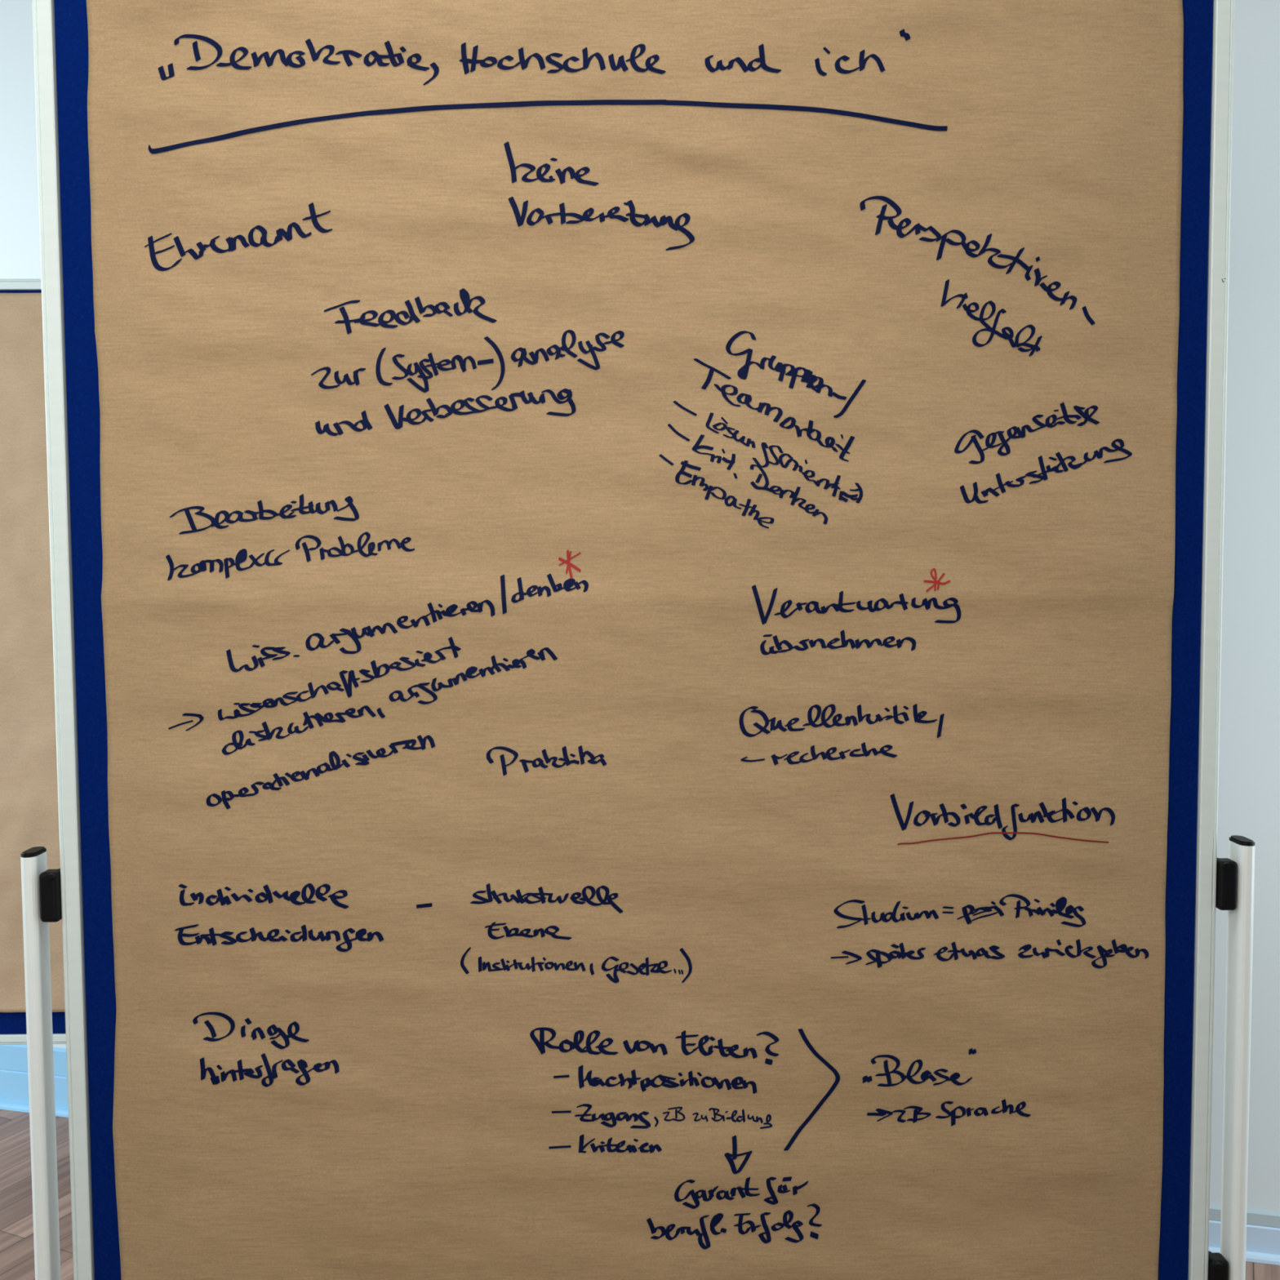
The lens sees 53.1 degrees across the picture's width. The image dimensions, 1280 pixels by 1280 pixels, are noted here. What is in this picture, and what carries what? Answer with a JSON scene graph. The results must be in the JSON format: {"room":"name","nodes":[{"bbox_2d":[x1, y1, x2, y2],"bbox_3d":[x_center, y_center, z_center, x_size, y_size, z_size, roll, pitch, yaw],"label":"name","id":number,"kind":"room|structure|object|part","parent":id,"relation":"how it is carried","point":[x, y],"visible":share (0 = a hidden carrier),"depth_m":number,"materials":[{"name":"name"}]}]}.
{"room":"seminar room","nodes":[
{"label":"seminar room","id":0,"kind":"room"},
{"bbox_2d":[0,0,1279,1211],"bbox_3d":[-0.429,-0.274,2.998,8.560,3.000,0.120,1,3,15],"label":"wall","id":1,"kind":"structure","parent":0,"point":[1249,784],"depth_m":2.52,"materials":[{"name":"white paint"}]},
{"bbox_2d":[0,1044,66,1076],"bbox_3d":[-2.280,1.075,3.500,4.750,0.070,0.008,1,3,15],"label":"trim","id":2,"kind":"structure","parent":1,"relation":"attached to","point":[12,1057],"depth_m":3.32,"materials":[{"name":"blue"}]},
{"bbox_2d":[0,1101,68,1117],"bbox_3d":[-2.283,1.202,3.493,4.750,0.014,0.014,1,3,15],"label":"trim","id":3,"kind":"structure","parent":1,"relation":"attached to","point":[3,1105],"depth_m":3.31,"materials":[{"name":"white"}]},
{"bbox_2d":[0,1069,1279,1254],"bbox_3d":[-0.438,1.178,3.019,8.560,0.098,0.012,1,3,15],"label":"baseboard","id":4,"kind":"structure","parent":1,"relation":"attached to","point":[14,1085],"depth_m":3.28,"materials":[{"name":"blue"}]},
{"bbox_2d":[1208,1246,1279,1265],"bbox_3d":[1.856,1.243,2.404,3.809,0.014,0.014,1,3,15],"label":"trim","id":5,"kind":"structure","parent":1,"relation":"attached to","point":[1251,1256],"depth_m":2.56,"materials":[{"name":"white paint"}]},
{"bbox_2d":[1208,1204,1279,1227],"bbox_3d":[1.859,1.166,2.414,3.809,0.029,0.008,1,3,15],"label":"trim","id":6,"kind":"structure","parent":1,"relation":"attached to","point":[1254,1216],"depth_m":2.57,"materials":[{"name":"grey"}]},
{"bbox_2d":[0,1109,1279,1279],"bbox_3d":[-0.494,1.359,1.633,11.000,0.100,8.500,0,3,-1],"label":"floor","id":7,"kind":"structure","parent":0,"point":[16,1220],"depth_m":2.82,"materials":[{"name":"brown wood"}]},
{"bbox_2d":[0,279,66,1044],"bbox_3d":[-1.277,0.283,2.523,1.295,1.953,0.554,0,3,-1],"label":"board","id":8,"kind":"object","parent":7,"relation":"on","point":[13,1031],"visible":0.02,"depth_m":2.54,"materials":[{"name":"blue fabric"}]},
{"bbox_3d":[-1.283,-0.682,2.465,1.159,0.020,0.027,0,3,-1],"label":"frame rail","id":9,"kind":"part","parent":8,"relation":"part of","materials":[{"name":"white metal"}]},
{"bbox_2d":[0,293,65,1012],"bbox_3d":[-1.278,0.036,2.489,1.100,1.400,0.012,0,3,-1],"label":"paper sheet","id":10,"kind":"object","parent":8,"relation":"attached to","point":[29,809],"visible":0.14,"depth_m":2.49,"materials":[{"name":"brown paper"}]},
{"bbox_3d":[-1.274,0.792,2.551,1.159,0.020,0.027,0,3,-1],"label":"frame rail","id":11,"kind":"part","parent":8,"relation":"part of","materials":[{"name":"white metal"}]},
{"bbox_2d":[20,0,1255,1279],"bbox_3d":[0.003,0.311,1.345,1.310,2.019,0.554,0,3,-1],"label":"board","id":12,"kind":"object","parent":7,"relation":"on","point":[77,893],"visible":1,"depth_m":1.32,"materials":[{"name":"blue fabric"}]},
{"bbox_3d":[-0.625,0.762,1.359,0.016,1.083,0.036,0,3,-1],"label":"post","id":13,"kind":"part","parent":12,"relation":"part of","materials":[{"name":"white metal"}]},
{"bbox_3d":[-0.588,0.081,1.319,0.020,1.550,0.027,0,3,-1],"label":"frame rail","id":14,"kind":"part","parent":12,"relation":"part of","materials":[{"name":"white metal"}]},
{"bbox_2d":[86,0,1183,1279],"bbox_3d":[0.000,0.075,1.310,1.102,1.487,0.019,0,3,-1],"label":"paper sheet","id":15,"kind":"object","parent":12,"relation":"on","point":[638,536],"visible":1,"depth_m":1.30,"materials":[{"name":"brown paper"}]},
{"bbox_3d":[0.592,0.073,1.339,0.020,1.550,0.027,0,3,-1],"label":"frame rail","id":16,"kind":"part","parent":12,"relation":"part of","materials":[{"name":"white metal"}]},
{"bbox_3d":[0.637,0.753,1.381,0.016,1.082,0.036,0,3,-1],"label":"post","id":17,"kind":"part","parent":12,"relation":"part of","materials":[{"name":"white metal"}]}
]}

